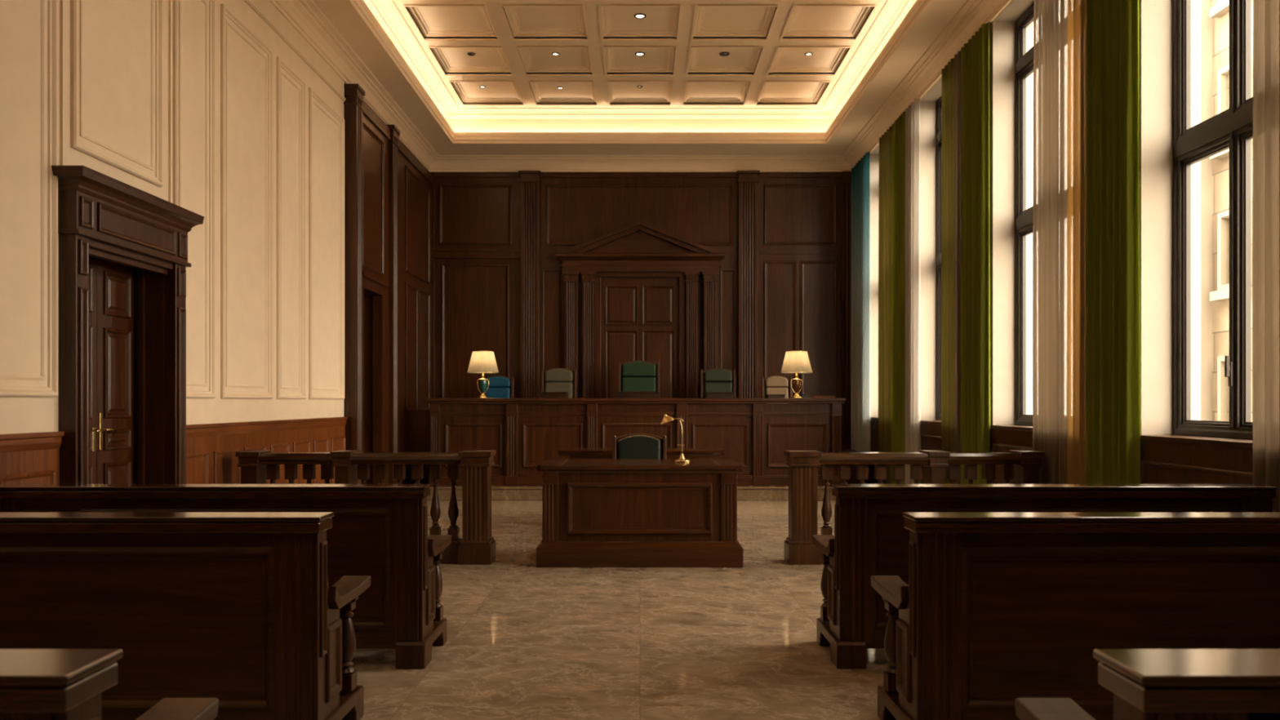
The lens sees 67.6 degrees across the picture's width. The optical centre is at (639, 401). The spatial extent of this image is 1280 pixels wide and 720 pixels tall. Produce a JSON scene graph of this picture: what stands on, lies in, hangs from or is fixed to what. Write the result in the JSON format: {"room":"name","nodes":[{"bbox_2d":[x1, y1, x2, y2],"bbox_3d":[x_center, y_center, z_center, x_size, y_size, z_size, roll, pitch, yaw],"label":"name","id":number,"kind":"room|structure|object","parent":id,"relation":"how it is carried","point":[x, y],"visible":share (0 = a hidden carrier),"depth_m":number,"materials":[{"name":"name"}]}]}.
{"room":"courtroom","nodes":[
{"label":"courtroom","id":0,"kind":"room"},
{"bbox_2d":[0,0,434,484],"bbox_3d":[-3.692,-1.775,7.050,0.505,6.350,18.900,0,0,0],"label":"wall","id":1,"kind":"structure","parent":0,"point":[222,112],"depth_m":8.44,"materials":[{"name":"beige paint"}]},
{"bbox_2d":[51,165,204,484],"bbox_3d":[-3.679,-0.025,6.688,0.528,2.850,1.635,0,0,0],"label":"door","id":2,"kind":"structure","parent":1,"relation":"in","point":[123,263],"depth_m":6.89,"materials":[{"name":"brown wood"}]},
{"bbox_2d":[362,271,389,484],"bbox_3d":[-3.694,-0.115,12.535,0.498,3.030,1.210,0,0,0],"label":"door","id":3,"kind":"structure","parent":1,"relation":"in","point":[373,287],"depth_m":12.97,"materials":[{"name":"brown wood"}]},
{"bbox_2d":[351,500,888,719],"bbox_3d":[0.065,1.450,7.050,7.980,0.100,18.900,0,0,0],"label":"floor","id":4,"kind":"structure","parent":0,"point":[526,641],"depth_m":5.56,"materials":[{"name":"stone"}]},
{"bbox_2d":[0,648,218,719],"bbox_3d":[-2.090,0.922,1.971,2.320,0.955,0.842,0,0,0],"label":"pew","id":5,"kind":"object","parent":4,"relation":"on","point":[36,684],"visible":1,"depth_m":1.62,"materials":[{"name":"brown wood"}]},
{"bbox_2d":[0,512,370,719],"bbox_3d":[-2.385,0.922,4.011,2.330,0.955,0.662,0,0,0],"label":"pew","id":6,"kind":"object","parent":4,"relation":"on","point":[241,611],"visible":0.99,"depth_m":3.73,"materials":[{"name":"brown wood"}]},
{"bbox_2d":[0,484,451,669],"bbox_3d":[-2.280,0.922,5.331,2.330,0.955,0.662,0,0,0],"label":"pew","id":7,"kind":"object","parent":4,"relation":"on","point":[379,531],"visible":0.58,"depth_m":5.04,"materials":[{"name":"brown wood"}]},
{"bbox_2d":[235,450,495,564],"bbox_3d":[-2.375,0.915,8.350,2.194,0.970,0.284,0,0,0],"label":"balustrade","id":8,"kind":"object","parent":4,"relation":"on","point":[477,546],"visible":0.48,"depth_m":8.24,"materials":[{"name":"brown wood"}]},
{"bbox_2d":[426,485,835,500],"bbox_3d":[0.045,1.305,13.750,7.120,0.190,0.440,0,0,0],"label":"step","id":9,"kind":"structure","parent":4,"relation":"on","point":[498,492],"depth_m":13.55,"materials":[{"name":"stone"}]},
{"bbox_2d":[426,398,845,486],"bbox_3d":[-0.060,0.580,14.050,6.007,1.260,0.720,0,0,0],"label":"bench","id":10,"kind":"object","parent":9,"relation":"on","point":[757,436],"visible":0.8,"depth_m":13.81,"materials":[{"name":"brown wood"}]},
{"bbox_2d":[466,351,498,398],"bbox_3d":[-2.296,-0.393,14.000,0.466,0.686,0.466,0,0,0],"label":"table lamp","id":11,"kind":"object","parent":10,"relation":"on","point":[481,362],"visible":1,"depth_m":13.87,"materials":[{"name":"beige fabric"}]},
{"bbox_2d":[539,391,568,398],"bbox_3d":[-1.274,-0.098,14.150,0.408,0.095,0.232,0,0,0],"label":"box","id":12,"kind":"object","parent":10,"relation":"on","point":[542,394],"visible":1,"depth_m":14.04,"materials":[{"name":"brown wood"}]},
{"bbox_2d":[426,398,845,403],"bbox_3d":[-0.060,-0.013,14.050,6.007,0.075,0.720,0,0,0],"label":"countertop","id":13,"kind":"structure","parent":10,"relation":"on","point":[429,400],"depth_m":13.69,"materials":[{"name":"brown wood"}]},
{"bbox_2d":[615,391,660,398],"bbox_3d":[-0.028,-0.100,14.150,0.657,0.100,0.232,0,0,0],"label":"box","id":14,"kind":"object","parent":10,"relation":"on","point":[619,394],"visible":1,"depth_m":14.04,"materials":[{"name":"brown wood"}]},
{"bbox_2d":[705,391,733,398],"bbox_3d":[1.177,-0.098,14.150,0.397,0.095,0.232,0,0,0],"label":"box","id":15,"kind":"object","parent":10,"relation":"on","point":[708,394],"visible":1,"depth_m":14.04,"materials":[{"name":"brown wood"}]},
{"bbox_2d":[765,394,785,398],"bbox_3d":[2.004,-0.080,14.150,0.261,0.060,0.232,0,0,0],"label":"box","id":16,"kind":"object","parent":10,"relation":"on","point":[768,396],"visible":1,"depth_m":14.04,"materials":[{"name":"brown wood"}]},
{"bbox_2d":[780,351,812,398],"bbox_3d":[2.290,-0.393,14.000,0.466,0.686,0.466,0,0,0],"label":"table lamp","id":17,"kind":"object","parent":10,"relation":"on","point":[794,362],"visible":1,"depth_m":13.87,"materials":[{"name":"beige fabric"}]},
{"bbox_2d":[799,392,810,398],"bbox_3d":[2.435,-0.089,14.150,0.150,0.078,0.180,0,0,0],"label":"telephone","id":18,"kind":"object","parent":10,"relation":"on","point":[802,394],"visible":0.92,"depth_m":14.08,"materials":[{"name":"black plastic"}]},
{"bbox_2d":[810,395,835,398],"bbox_3d":[2.705,-0.068,14.150,0.329,0.035,0.232,0,0,0],"label":"box","id":19,"kind":"object","parent":10,"relation":"on","point":[811,397],"visible":0.97,"depth_m":14.04,"materials":[{"name":"brown wood"}]},
{"bbox_2d":[612,433,666,459],"bbox_3d":[-0.005,0.868,9.773,0.602,1.065,0.627,0,0,0],"label":"desk chair","id":20,"kind":"object","parent":4,"relation":"on","point":[634,446],"visible":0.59,"depth_m":9.95,"materials":[{"name":"green leather"}]},
{"bbox_2d":[536,458,742,567],"bbox_3d":[-0.003,0.968,8.540,1.749,0.864,0.940,0,0,0],"label":"desk","id":21,"kind":"object","parent":4,"relation":"on","point":[596,513],"visible":1,"depth_m":8.13,"materials":[{"name":"brown wood"}]},
{"bbox_2d":[659,413,689,462],"bbox_3d":[0.312,0.325,8.550,0.270,0.430,0.146,0,0,0],"label":"desk lamp","id":22,"kind":"object","parent":21,"relation":"on","point":[666,418],"visible":1,"depth_m":8.52,"materials":[{"name":"gold metal"}]},
{"bbox_2d":[558,447,724,459],"bbox_3d":[0.015,0.970,10.929,1.854,0.860,0.622,0,0,0],"label":"desk","id":23,"kind":"object","parent":4,"relation":"on","point":[575,453],"visible":0.05,"depth_m":10.66,"materials":[{"name":"brown wood"}]},
{"bbox_2d":[406,448,878,484],"bbox_3d":[0.045,1.100,15.250,7.120,0.600,1.660,0,0,0],"label":"platform","id":24,"kind":"object","parent":4,"relation":"on","point":[853,480],"depth_m":14.42,"materials":[{"name":"brown wood"}]},
{"bbox_2d":[480,375,514,404],"bbox_3d":[-2.280,0.190,15.061,0.572,1.220,0.642,0,0,0],"label":"chair","id":25,"kind":"object","parent":24,"relation":"on","point":[500,386],"visible":0.38,"depth_m":15.24,"materials":[{"name":"blue leather"}]},
{"bbox_2d":[541,368,576,404],"bbox_3d":[-1.296,0.130,15.067,0.602,1.340,0.654,0,0,0],"label":"chair","id":26,"kind":"object","parent":24,"relation":"on","point":[555,380],"visible":0.47,"depth_m":15.25,"materials":[{"name":"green leather"}]},
{"bbox_2d":[617,360,659,404],"bbox_3d":[-0.018,0.072,15.073,0.702,1.455,0.666,0,0,0],"label":"chair","id":27,"kind":"object","parent":24,"relation":"on","point":[635,375],"visible":0.44,"depth_m":15.26,"materials":[{"name":"green leather"}]},
{"bbox_2d":[700,368,735,404],"bbox_3d":[1.248,0.130,15.067,0.602,1.340,0.654,0,0,0],"label":"chair","id":28,"kind":"object","parent":24,"relation":"on","point":[713,380],"visible":0.5,"depth_m":15.25,"materials":[{"name":"leather"}]},
{"bbox_2d":[760,375,791,404],"bbox_3d":[2.184,0.190,15.061,0.522,1.220,0.642,0,0,0],"label":"chair","id":29,"kind":"object","parent":24,"relation":"on","point":[773,384],"visible":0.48,"depth_m":15.24,"materials":[{"name":"beige leather"}]},
{"bbox_2d":[784,450,1044,564],"bbox_3d":[2.375,0.915,8.350,2.194,0.970,0.284,0,0,0],"label":"balustrade","id":30,"kind":"object","parent":4,"relation":"on","point":[1021,466],"visible":0.41,"depth_m":8.24,"materials":[{"name":"brown wood"}]},
{"bbox_2d":[812,484,1276,669],"bbox_3d":[2.185,0.922,5.331,2.330,0.955,0.662,0,0,0],"label":"pew","id":31,"kind":"object","parent":4,"relation":"on","point":[870,538],"visible":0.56,"depth_m":5.03,"materials":[{"name":"brown wood"}]},
{"bbox_2d":[871,512,1279,719],"bbox_3d":[2.212,0.922,4.011,2.330,0.955,0.662,0,0,0],"label":"pew","id":32,"kind":"object","parent":4,"relation":"on","point":[995,610],"visible":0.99,"depth_m":3.73,"materials":[{"name":"brown wood"}]},
{"bbox_2d":[1014,648,1279,719],"bbox_3d":[1.975,0.922,1.971,2.320,0.955,0.842,0,0,0],"label":"pew","id":33,"kind":"object","parent":4,"relation":"on","point":[1145,684],"visible":1,"depth_m":1.58,"materials":[{"name":"brown wood"}]},
{"bbox_2d":[430,170,851,448],"bbox_3d":[0.055,-1.775,16.330,8.000,6.350,0.380,0,0,0],"label":"wall","id":34,"kind":"structure","parent":0,"point":[784,284],"depth_m":16.30,"materials":[{"name":"brown wood"}]},
{"bbox_2d":[555,222,726,404],"bbox_3d":[0.013,-0.956,16.155,2.876,4.112,0.310,0,0,0],"label":"door","id":35,"kind":"structure","parent":34,"relation":"in","point":[640,279],"depth_m":16.18,"materials":[{"name":"brown wood"}]},
{"bbox_2d":[269,0,1013,172],"bbox_3d":[0.055,-4.505,7.060,8.000,1.190,18.920,0,0,0],"label":"ceiling","id":36,"kind":"structure","parent":0,"point":[766,105],"depth_m":13.33,"materials":[{"name":"paint"}]},
{"bbox_2d":[466,52,475,55],"bbox_3d":[-2.292,-4.726,13.000,0.110,0.016,0.110,0,0,0],"label":"recessed light","id":37,"kind":"object","parent":36,"relation":"in","point":[468,53],"visible":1,"depth_m":12.98,"materials":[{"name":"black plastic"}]},
{"bbox_2d":[551,52,559,55],"bbox_3d":[-1.146,-4.726,13.000,0.110,0.016,0.110,0,0,0],"label":"recessed light","id":38,"kind":"object","parent":36,"relation":"in","point":[553,53],"visible":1,"depth_m":12.99,"materials":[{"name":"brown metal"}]},
{"bbox_2d":[634,13,645,18],"bbox_3d":[0.000,-4.726,11.720,0.150,0.016,0.150,0,0,0],"label":"recessed light","id":39,"kind":"object","parent":36,"relation":"in","point":[638,15],"visible":1,"depth_m":11.72,"materials":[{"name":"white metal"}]},
{"bbox_2d":[635,51,644,56],"bbox_3d":[0.000,-4.726,13.000,0.140,0.016,0.140,0,0,0],"label":"recessed light","id":40,"kind":"object","parent":36,"relation":"in","point":[638,53],"visible":1,"depth_m":12.98,"materials":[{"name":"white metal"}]},
{"bbox_2d":[719,51,729,56],"bbox_3d":[1.146,-4.726,13.000,0.140,0.016,0.140,0,0,0],"label":"recessed light","id":41,"kind":"object","parent":36,"relation":"in","point":[723,53],"visible":1,"depth_m":12.99,"materials":[{"name":"black plastic"}]},
{"bbox_2d":[804,52,813,55],"bbox_3d":[2.292,-4.726,13.000,0.110,0.016,0.110,0,0,0],"label":"recessed light","id":42,"kind":"object","parent":36,"relation":"in","point":[806,53],"visible":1,"depth_m":12.98,"materials":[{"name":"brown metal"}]},
{"bbox_2d":[850,151,871,452],"bbox_3d":[3.563,-1.258,15.452,0.080,5.285,1.150,0,0,0],"label":"sheer curtain","id":43,"kind":"object","parent":36,"relation":"hanging from","point":[860,368],"visible":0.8,"depth_m":15.32,"materials":[{"name":"fabric"}]},
{"bbox_2d":[878,126,891,484],"bbox_3d":[3.563,-1.258,13.823,0.084,5.285,0.710,0,0,0],"label":"sheer curtain","id":44,"kind":"object","parent":36,"relation":"hanging from","point":[885,141],"visible":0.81,"depth_m":13.84,"materials":[{"name":"fabric"}]},
{"bbox_2d":[891,111,905,484],"bbox_3d":[3.563,-1.258,13.121,0.082,5.285,0.669,0,0,0],"label":"drape","id":45,"kind":"object","parent":36,"relation":"hanging from","point":[898,127],"visible":0.84,"depth_m":13.13,"materials":[{"name":"green fabric"}]},
{"bbox_2d":[905,96,920,484],"bbox_3d":[3.565,-1.258,12.494,0.077,5.285,0.542,0,0,0],"label":"sheer curtain","id":46,"kind":"object","parent":36,"relation":"hanging from","point":[913,227],"visible":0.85,"depth_m":12.45,"materials":[{"name":"white fabric"}]},
{"bbox_2d":[941,57,954,484],"bbox_3d":[3.563,-1.258,11.021,0.070,5.285,0.452,0,0,0],"label":"sheer curtain","id":47,"kind":"object","parent":36,"relation":"hanging from","point":[948,73],"visible":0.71,"depth_m":10.99,"materials":[{"name":"fabric"}]},
{"bbox_2d":[953,50,960,484],"bbox_3d":[3.564,-1.258,10.683,0.073,5.285,0.208,0,0,0],"label":"sheer curtain","id":48,"kind":"object","parent":36,"relation":"hanging from","point":[957,194],"visible":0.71,"depth_m":10.65,"materials":[{"name":"fabric"}]},
{"bbox_2d":[960,21,991,484],"bbox_3d":[3.562,-1.258,10.183,0.087,5.285,0.768,0,0,0],"label":"drape","id":49,"kind":"object","parent":36,"relation":"hanging from","point":[975,55],"visible":0.8,"depth_m":10.08,"materials":[{"name":"green fabric"}]},
{"bbox_2d":[1032,0,1067,484],"bbox_3d":[3.561,-1.258,8.289,0.074,5.285,0.685,0,0,0],"label":"sheer curtain","id":50,"kind":"object","parent":36,"relation":"hanging from","point":[1050,16],"visible":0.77,"depth_m":8.25,"materials":[{"name":"beige fabric"}]},
{"bbox_2d":[1066,0,1086,484],"bbox_3d":[3.563,-1.258,7.766,0.077,5.285,0.344,0,0,0],"label":"sheer curtain","id":51,"kind":"object","parent":36,"relation":"hanging from","point":[1077,9],"visible":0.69,"depth_m":7.77,"materials":[{"name":"beige fabric"}]},
{"bbox_2d":[1085,0,1141,484],"bbox_3d":[3.564,-1.258,7.217,0.093,5.285,0.718,0,0,0],"label":"drape","id":52,"kind":"object","parent":36,"relation":"hanging from","point":[1113,353],"visible":0.8,"depth_m":7.15,"materials":[{"name":"green fabric"}]},
{"bbox_2d":[1252,0,1279,512],"bbox_3d":[3.561,-1.258,5.143,0.080,5.285,0.796,0,0,0],"label":"sheer curtain","id":53,"kind":"object","parent":36,"relation":"hanging from","point":[1266,13],"visible":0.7,"depth_m":5.38,"materials":[{"name":"beige fabric"}]},
{"bbox_2d":[870,0,1253,484],"bbox_3d":[3.824,-1.775,7.050,0.462,6.350,18.900,0,0,0],"label":"wall","id":54,"kind":"structure","parent":0,"point":[1162,462],"depth_m":6.94,"materials":[{"name":"paint"}]},
{"bbox_2d":[920,95,942,424],"bbox_3d":[3.763,-1.819,11.585,0.335,4.179,1.726,0,0,0],"label":"window","id":55,"kind":"structure","parent":54,"relation":"in","point":[939,102],"depth_m":12.37,"materials":[{"name":"brown wood"}]},
{"bbox_2d":[990,3,1033,431],"bbox_3d":[3.763,-1.819,8.815,0.335,4.179,2.026,0,0,0],"label":"window","id":56,"kind":"structure","parent":54,"relation":"in","point":[1024,60],"depth_m":9.73,"materials":[{"name":"brown wood"}]},
{"bbox_2d":[1140,0,1253,448],"bbox_3d":[3.763,-1.819,6.045,0.335,4.179,1.746,0,0,0],"label":"window","id":57,"kind":"structure","parent":54,"relation":"in","point":[1232,128],"depth_m":6.31,"materials":[{"name":"brown wood"}]},
{"label":"outside","id":58,"kind":"structure","parent":0,"visible":0},
{"bbox_3d":[32.028,1.900,20.000,55.945,0.200,120.000,0,0,0],"label":"ground","id":59,"kind":"structure","parent":58,"visible":0},
{"bbox_2d":[1200,0,1253,422],"bbox_3d":[10.325,-3.100,16.300,3.350,10.000,5.400,0,0,0],"label":"stone building","id":60,"kind":"structure","parent":59,"relation":"on","point":[1215,14],"depth_m":14.96,"materials":[{"name":"beige stone"}]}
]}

